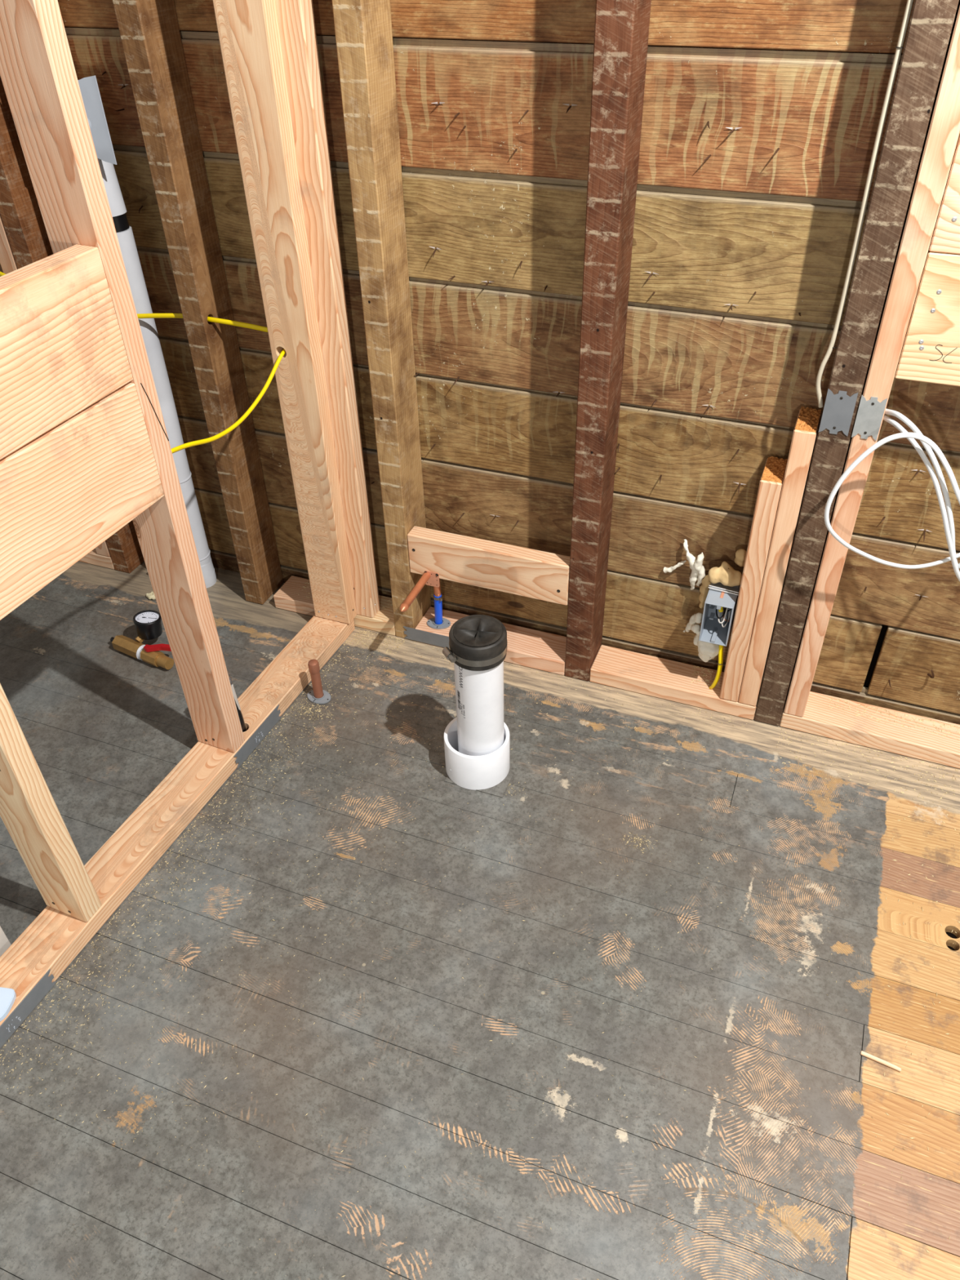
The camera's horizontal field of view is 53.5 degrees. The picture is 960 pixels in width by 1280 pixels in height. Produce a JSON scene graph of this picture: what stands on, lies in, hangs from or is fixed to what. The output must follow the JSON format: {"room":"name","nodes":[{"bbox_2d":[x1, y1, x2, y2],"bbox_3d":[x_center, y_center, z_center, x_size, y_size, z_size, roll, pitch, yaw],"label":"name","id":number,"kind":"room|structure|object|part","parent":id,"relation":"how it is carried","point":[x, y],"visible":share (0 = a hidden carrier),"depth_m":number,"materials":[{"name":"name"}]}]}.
{"room":"building under construction","nodes":[
{"label":"building under construction","id":0,"kind":"room"},
{"bbox_2d":[0,560,959,1279],"bbox_3d":[-0.376,0.446,1.690,3.200,0.050,1.640,13,42,17],"label":"floor","id":1,"kind":"structure","parent":0,"point":[103,726],"depth_m":1.50,"materials":[{"name":"grey wood"}]},
{"bbox_2d":[0,926,11,956],"bbox_3d":[-0.908,0.442,1.185,0.015,0.619,0.586,15,42,19],"label":"scrap","id":2,"kind":"object","parent":1,"relation":"on","point":[5,944],"visible":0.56,"depth_m":1.56,"materials":[{"name":"wood"}]},
{"bbox_2d":[0,75,144,573],"bbox_3d":[-0.908,-0.828,1.943,0.048,1.620,0.099,13,42,17],"label":"stud","id":3,"kind":"object","parent":1,"relation":"on","point":[20,214],"visible":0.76,"depth_m":1.89,"materials":[{"name":"brown wood"}]},
{"bbox_2d":[79,548,115,568],"bbox_3d":[-1.234,-0.292,2.549,0.681,0.038,0.088,13,42,17],"label":"plate","id":4,"kind":"object","parent":1,"relation":"on","point":[92,557],"visible":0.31,"depth_m":2.43,"materials":[{"name":"beige wood"}]},
{"bbox_2d":[0,214,111,556],"bbox_3d":[-0.955,-0.850,1.942,0.042,1.581,0.088,13,42,17],"label":"stud","id":5,"kind":"object","parent":4,"relation":"on","point":[7,261],"visible":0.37,"depth_m":1.95,"materials":[{"name":"beige wood"}]},
{"bbox_2d":[110,609,173,669],"bbox_3d":[-0.749,-0.009,2.154,0.180,0.080,0.100,20,44,24],"label":"pressure gauge","id":6,"kind":"object","parent":1,"relation":"on","point":[148,624],"visible":1,"depth_m":2.14,"materials":[{"name":"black metal"}]},
{"bbox_3d":[-0.714,0.017,2.118,0.066,0.012,0.017,-2,39,0],"label":"red handle","id":7,"kind":"part","parent":6,"relation":"part of","materials":[{"name":"red plastic"}]},
{"bbox_2d":[146,591,155,599],"bbox_3d":[-0.803,-0.108,2.331,0.028,0.014,0.025,13,42,17],"label":"crumb","id":8,"kind":"object","parent":1,"relation":"on","point":[150,596],"visible":0.8,"depth_m":2.32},
{"bbox_2d":[97,158,217,587],"bbox_3d":[-0.706,-0.566,2.040,0.075,1.090,0.061,13,42,17],"label":"vent pipe","id":9,"kind":"object","parent":1,"relation":"on","point":[124,232],"visible":0.45,"depth_m":2.00,"materials":[{"name":"white plastic"}]},
{"bbox_2d":[0,614,355,1026],"bbox_3d":[-0.655,0.424,1.657,0.090,0.038,1.612,15,42,19],"label":"plate","id":10,"kind":"object","parent":1,"relation":"on","point":[55,938],"visible":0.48,"depth_m":1.74,"materials":[{"name":"beige wood"}]},
{"bbox_2d":[0,986,16,1021],"bbox_3d":[-0.756,0.558,1.459,0.078,0.010,0.058,3,40,6],"label":"plastic lid","id":11,"kind":"object","parent":10,"relation":"on","point":[7,996],"visible":1,"depth_m":1.46,"materials":[{"name":"white plastic"}]},
{"bbox_2d":[0,968,57,1048],"bbox_3d":[-0.717,0.587,1.460,0.003,0.036,0.175,15,42,19],"label":"plate","id":12,"kind":"object","parent":10,"relation":"attached to","point":[38,992],"visible":1,"depth_m":1.48,"materials":[{"name":"metal"}]},
{"bbox_2d":[0,683,102,922],"bbox_3d":[-0.699,-0.165,1.099,0.089,1.581,0.039,15,42,19],"label":"stud","id":13,"kind":"object","parent":10,"relation":"on","point":[29,812],"visible":1,"depth_m":1.45,"materials":[{"name":"wood"}]},
{"bbox_2d":[0,0,244,752],"bbox_3d":[-0.531,-0.410,1.391,0.090,1.581,0.039,15,42,19],"label":"stud","id":14,"kind":"object","parent":10,"relation":"on","point":[37,73],"visible":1,"depth_m":1.28,"materials":[{"name":"wood"}]},
{"bbox_2d":[0,382,164,620],"bbox_3d":[-0.589,-0.193,1.310,0.039,0.188,0.378,15,42,19],"label":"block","id":15,"kind":"object","parent":14,"relation":"attached to","point":[64,492],"visible":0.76,"depth_m":1.31,"materials":[{"name":"beige wood"}]},
{"bbox_2d":[0,244,133,459],"bbox_3d":[-0.594,-0.340,1.189,0.039,0.186,0.378,15,42,19],"label":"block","id":16,"kind":"object","parent":15,"relation":"on","point":[63,351],"visible":1,"depth_m":1.23,"materials":[{"name":"beige wood"}]},
{"bbox_2d":[226,670,246,732],"bbox_3d":[-0.488,0.124,1.872,0.027,0.204,0.026,13,42,17],"label":"knife","id":17,"kind":"object","parent":10,"relation":"on","point":[238,708],"visible":0.14,"depth_m":1.88,"materials":[{"name":"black metal"}]},
{"bbox_2d":[233,704,281,768],"bbox_3d":[-0.449,0.194,1.929,0.004,0.036,0.160,14,42,19],"label":"plate","id":18,"kind":"object","parent":10,"relation":"attached to","point":[269,722],"visible":1,"depth_m":1.93,"materials":[{"name":"metal"}]},
{"bbox_2d":[213,0,356,623],"bbox_3d":[-0.349,-0.666,1.697,0.091,1.581,0.039,13,42,17],"label":"stud","id":19,"kind":"object","parent":10,"relation":"on","point":[249,30],"visible":1,"depth_m":1.69,"materials":[{"name":"wood"}]},
{"bbox_2d":[0,271,286,453],"bbox_3d":[-0.852,-0.569,1.791,0.921,0.199,0.491,13,42,17],"label":"cable","id":20,"kind":"object","parent":19,"relation":"attached to","point":[216,320],"visible":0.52,"depth_m":1.77,"materials":[{"name":"yellow plastic"}]},
{"bbox_2d":[112,0,283,604],"bbox_3d":[-0.546,-0.745,1.829,0.049,1.620,0.099,13,42,17],"label":"stud","id":21,"kind":"object","parent":1,"relation":"on","point":[149,31],"visible":1,"depth_m":1.82,"materials":[{"name":"brown wood"}]},
{"bbox_2d":[273,575,315,616],"bbox_3d":[-0.412,-0.103,2.290,0.139,0.038,0.088,13,42,17],"label":"plate","id":22,"kind":"object","parent":1,"relation":"on","point":[288,597],"visible":0.52,"depth_m":2.27,"materials":[{"name":"beige wood"}]},
{"bbox_2d":[306,659,330,703],"bbox_3d":[-0.346,0.083,2.010,0.056,0.101,0.041,19,44,23],"label":"stub","id":23,"kind":"object","parent":1,"relation":"on","point":[317,695],"visible":1,"depth_m":2.02,"materials":[{"name":"brown metal"}]},
{"bbox_2d":[353,595,395,635],"bbox_3d":[-0.263,-0.069,2.243,0.178,0.038,0.088,13,42,17],"label":"plate","id":24,"kind":"object","parent":1,"relation":"on","point":[383,621],"visible":0.24,"depth_m":2.20,"materials":[{"name":"beige wood"}]},
{"bbox_2d":[275,0,380,617],"bbox_3d":[-0.296,-0.680,1.712,0.089,1.581,0.039,13,42,17],"label":"stud","id":25,"kind":"object","parent":24,"relation":"on","point":[295,17],"visible":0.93,"depth_m":1.71,"materials":[{"name":"beige wood"}]},
{"bbox_2d":[332,0,431,637],"bbox_3d":[-0.172,-0.658,1.711,0.050,1.620,0.099,13,42,17],"label":"stud","id":26,"kind":"object","parent":1,"relation":"on","point":[362,28],"visible":0.83,"depth_m":1.68,"materials":[{"name":"brown wood"}]},
{"bbox_2d":[407,525,569,605],"bbox_3d":[0.019,-0.156,1.991,0.355,0.098,0.039,13,42,17],"label":"block","id":27,"kind":"object","parent":26,"relation":"attached to","point":[543,575],"visible":0.99,"depth_m":1.97,"materials":[{"name":"wood"}]},
{"bbox_2d":[0,630,849,1279],"bbox_3d":[0.009,0.444,1.638,1.195,0.002,1.238,13,42,17],"label":"sawdust","id":28,"kind":"object","parent":1,"relation":"on","point":[634,838],"visible":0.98,"depth_m":1.73},
{"bbox_2d":[444,764,517,797],"bbox_3d":[0.002,0.261,1.862,0.120,0.001,0.087,13,42,17],"label":"plate","id":29,"kind":"object","parent":1,"relation":"on","point":[499,789],"depth_m":1.84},
{"bbox_2d":[442,614,507,755],"bbox_3d":[-0.001,0.117,1.769,0.104,0.342,0.107,13,42,17],"label":"pipe","id":30,"kind":"object","parent":29,"relation":"on","point":[477,648],"visible":0.97,"depth_m":1.69,"materials":[{"name":"white plastic"}]},
{"bbox_2d":[444,717,510,790],"bbox_3d":[-0.005,0.214,1.851,0.127,0.087,0.127,13,42,17],"label":"pipe collar","id":31,"kind":"object","parent":29,"relation":"on","point":[488,771],"visible":0.76,"depth_m":1.81,"materials":[{"name":"white plastic"}]},
{"bbox_2d":[414,606,566,675],"bbox_3d":[0.033,0.000,2.150,0.355,0.038,0.088,13,42,17],"label":"plate","id":32,"kind":"object","parent":1,"relation":"on","point":[528,647],"visible":0.58,"depth_m":2.11,"materials":[{"name":"beige wood"}]},
{"bbox_2d":[400,570,450,629],"bbox_3d":[-0.122,-0.058,2.062,0.054,0.168,0.187,13,42,17],"label":"stub","id":33,"kind":"object","parent":32,"relation":"on","point":[428,578],"visible":0.98,"depth_m":2.06,"materials":[{"name":"orange metal"}]},
{"bbox_2d":[403,626,448,648],"bbox_3d":[-0.111,-0.004,2.158,0.135,0.034,0.002,13,42,17],"label":"plate","id":34,"kind":"object","parent":32,"relation":"attached to","point":[432,638],"visible":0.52,"depth_m":2.16,"materials":[{"name":"metal"}]},
{"bbox_2d":[564,0,651,680],"bbox_3d":[0.210,-0.570,1.591,0.055,1.620,0.099,13,42,17],"label":"stud","id":35,"kind":"object","parent":1,"relation":"on","point":[621,27],"visible":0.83,"depth_m":1.55,"materials":[{"name":"brown wood"}]},
{"bbox_2d":[297,582,959,1253],"bbox_3d":[0.112,0.325,1.750,1.524,0.040,0.988,13,42,17],"label":"wood shavings","id":36,"kind":"object","parent":1,"relation":"on","point":[708,671],"visible":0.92,"depth_m":1.88},
{"bbox_2d":[589,644,762,719],"bbox_3d":[0.415,0.087,2.030,0.350,0.038,0.088,13,42,17],"label":"plate","id":37,"kind":"object","parent":1,"relation":"on","point":[646,674],"visible":0.84,"depth_m":2.02,"materials":[{"name":"beige wood"}]},
{"bbox_2d":[719,456,787,702],"bbox_3d":[0.519,-0.100,1.820,0.037,0.513,0.088,13,42,17],"label":"stud","id":38,"kind":"object","parent":37,"relation":"on","point":[771,484],"visible":0.98,"depth_m":1.75,"materials":[{"name":"beige wood"}]},
{"bbox_2d":[698,582,740,646],"bbox_3d":[0.469,-0.057,1.860,0.059,0.102,0.082,13,42,17],"label":"electrical box","id":39,"kind":"object","parent":38,"relation":"attached to","point":[721,602],"visible":1,"depth_m":1.85,"materials":[{"name":"grey metal"}]},
{"bbox_2d":[683,613,719,662],"bbox_3d":[0.455,-0.011,1.934,0.061,0.105,0.098,-3,39,-1],"label":"foam","id":40,"kind":"object","parent":39,"relation":"attached to","point":[707,651],"visible":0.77,"depth_m":1.91,"materials":[{"name":"white plastic"}]},
{"bbox_2d":[698,574,711,608],"bbox_3d":[0.449,-0.094,1.899,0.025,0.083,0.029,13,42,17],"label":"foam","id":41,"kind":"object","parent":39,"relation":"attached to","point":[704,589],"visible":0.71,"depth_m":1.89,"materials":[{"name":"beige plastic"}]},
{"bbox_3d":[0.444,-0.059,1.870,0.002,0.094,0.080,13,42,17],"label":"panel","id":42,"kind":"part","parent":39,"relation":"part of","materials":[{"name":"grey metal"}]},
{"bbox_3d":[0.469,-0.018,1.891,0.050,0.002,0.080,13,42,17],"label":"panel","id":43,"kind":"part","parent":39,"relation":"part of","materials":[{"name":"grey metal"}]},
{"bbox_2d":[709,644,723,688],"bbox_3d":[0.483,0.048,1.931,0.014,0.150,0.024,-5,40,-4],"label":"cable","id":44,"kind":"object","parent":39,"relation":"attached to","point":[721,647],"visible":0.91,"depth_m":1.93,"materials":[{"name":"plastic"}]},
{"bbox_3d":[0.467,-0.089,1.833,0.050,0.002,0.080,13,42,17],"label":"panel","id":45,"kind":"part","parent":39,"relation":"part of","materials":[{"name":"grey metal"}]},
{"bbox_3d":[0.483,-0.078,1.892,0.054,0.094,0.002,13,42,17],"label":"panel","id":46,"kind":"part","parent":39,"relation":"part of","materials":[{"name":"grey metal"}]},
{"bbox_2d":[708,548,746,586],"bbox_3d":[0.478,-0.137,1.825,0.072,0.073,0.048,-4,39,-3],"label":"foam","id":47,"kind":"object","parent":39,"relation":"on","point":[726,575],"visible":0.88,"depth_m":1.82,"materials":[{"name":"beige plastic"}]},
{"bbox_3d":[0.492,-0.048,1.855,0.002,0.094,0.080,13,42,17],"label":"panel","id":48,"kind":"part","parent":39,"relation":"part of","materials":[{"name":"grey metal"}]},
{"bbox_2d":[737,406,822,706],"bbox_3d":[0.553,-0.131,1.777,0.036,0.614,0.088,13,42,17],"label":"stud","id":49,"kind":"object","parent":37,"relation":"on","point":[806,429],"visible":1,"depth_m":1.70,"materials":[{"name":"beige wood"}]},
{"bbox_2d":[754,0,959,725],"bbox_3d":[0.587,-0.483,1.473,0.050,1.620,0.099,13,42,17],"label":"stud","id":50,"kind":"object","parent":1,"relation":"on","point":[931,21],"visible":1,"depth_m":1.40,"materials":[{"name":"brown wood"}]},
{"bbox_2d":[818,389,857,435],"bbox_3d":[0.569,-0.361,1.514,0.045,0.075,0.004,13,42,17],"label":"plate","id":51,"kind":"object","parent":50,"relation":"attached to","point":[838,409],"visible":1,"depth_m":1.51,"materials":[{"name":"metal"}]},
{"bbox_2d":[815,0,913,408],"bbox_3d":[0.536,-0.636,1.322,0.020,0.671,0.019,13,42,17],"label":"cable","id":52,"kind":"object","parent":50,"relation":"attached to","point":[899,47],"visible":1,"depth_m":1.32,"materials":[{"name":"plastic"}]},
{"bbox_2d":[779,686,959,768],"bbox_3d":[1.005,0.223,1.844,0.813,0.038,0.088,13,42,17],"label":"plate","id":53,"kind":"object","parent":1,"relation":"on","point":[818,718],"visible":0.9,"depth_m":1.89,"materials":[{"name":"beige wood"}]},
{"bbox_2d":[783,0,959,716],"bbox_3d":[0.628,-0.485,1.443,0.038,1.581,0.088,13,42,17],"label":"stud","id":54,"kind":"object","parent":53,"relation":"on","point":[943,132],"visible":0.97,"depth_m":1.42,"materials":[{"name":"beige wood"}]},
{"bbox_2d":[851,395,887,440],"bbox_3d":[0.613,-0.350,1.501,0.038,0.073,0.004,13,42,17],"label":"plate","id":55,"kind":"object","parent":54,"relation":"attached to","point":[870,412],"visible":1,"depth_m":1.50,"materials":[{"name":"metal"}]},
{"bbox_2d":[823,408,959,568],"bbox_3d":[0.699,-0.231,1.521,0.266,0.252,0.096,13,42,17],"label":"cable coil","id":56,"kind":"object","parent":54,"relation":"hanging from","point":[927,443],"visible":0.99,"depth_m":1.48,"materials":[{"name":"white plastic"}]},
{"bbox_2d":[883,414,959,581],"bbox_3d":[0.720,-0.204,1.529,0.224,0.277,0.055,23,45,27],"label":"cable","id":57,"kind":"object","parent":54,"relation":"attached to","point":[890,420],"visible":0.93,"depth_m":1.48,"materials":[{"name":"white plastic"}]},
{"bbox_2d":[894,246,959,386],"bbox_3d":[0.997,-0.399,1.294,0.772,0.186,0.039,13,42,17],"label":"board","id":58,"kind":"object","parent":54,"relation":"attached to","point":[930,353],"visible":0.99,"depth_m":1.39,"materials":[{"name":"beige wood"}]},
{"bbox_2d":[928,133,959,254],"bbox_3d":[0.992,-0.566,1.156,0.772,0.246,0.039,13,42,17],"label":"board","id":59,"kind":"object","parent":58,"relation":"on","point":[945,238],"visible":0.99,"depth_m":1.30,"materials":[{"name":"beige wood"}]},
{"bbox_2d":[860,1050,901,1071],"bbox_3d":[0.590,0.620,1.402,0.057,0.003,0.006,18,43,22],"label":"chip","id":60,"kind":"object","parent":1,"relation":"on","point":[862,1053],"visible":1,"depth_m":1.40,"materials":[{"name":"beige wood"}]},
{"bbox_3d":[-0.773,-0.186,2.404,0.070,0.038,0.088,13,42,17],"label":"plate","id":61,"kind":"object","parent":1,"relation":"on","visible":0},
{"bbox_3d":[-0.777,-0.809,1.885,0.038,1.581,0.088,13,42,17],"label":"stud","id":62,"kind":"object","parent":61,"relation":"on","visible":0},
{"bbox_2d":[77,75,116,164],"bbox_3d":[-0.738,-0.930,1.699,0.172,0.140,0.006,13,42,17],"label":"plate","id":63,"kind":"object","parent":62,"relation":"attached to","point":[88,86],"visible":0.11,"depth_m":1.68,"materials":[{"name":"metal"}]},
{"bbox_2d":[0,0,959,724],"bbox_3d":[-0.082,-0.629,1.750,3.250,1.560,0.054,13,42,17],"label":"wall","id":64,"kind":"structure","parent":0,"point":[754,162],"depth_m":1.66,"materials":[{"name":"brown wood"}]},
{"bbox_2d":[663,560,686,573],"bbox_3d":[0.390,-0.147,1.912,0.042,0.038,0.014,19,44,23],"label":"drip","id":65,"kind":"object","parent":64,"relation":"attached to","point":[670,569],"visible":1,"depth_m":1.91,"materials":[{"name":"white plastic"}]},
{"bbox_2d":[683,538,698,590],"bbox_3d":[0.416,-0.143,1.888,0.043,0.114,0.021,17,43,21],"label":"drip","id":66,"kind":"object","parent":64,"relation":"attached to","point":[691,558],"visible":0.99,"depth_m":1.87,"materials":[{"name":"white plastic"}]},
{"bbox_2d":[693,552,705,586],"bbox_3d":[0.432,-0.138,1.876,0.019,0.091,0.025,29,49,32],"label":"drip","id":67,"kind":"object","parent":64,"relation":"attached to","point":[699,567],"visible":1,"depth_m":1.87,"materials":[{"name":"white plastic"}]}
]}

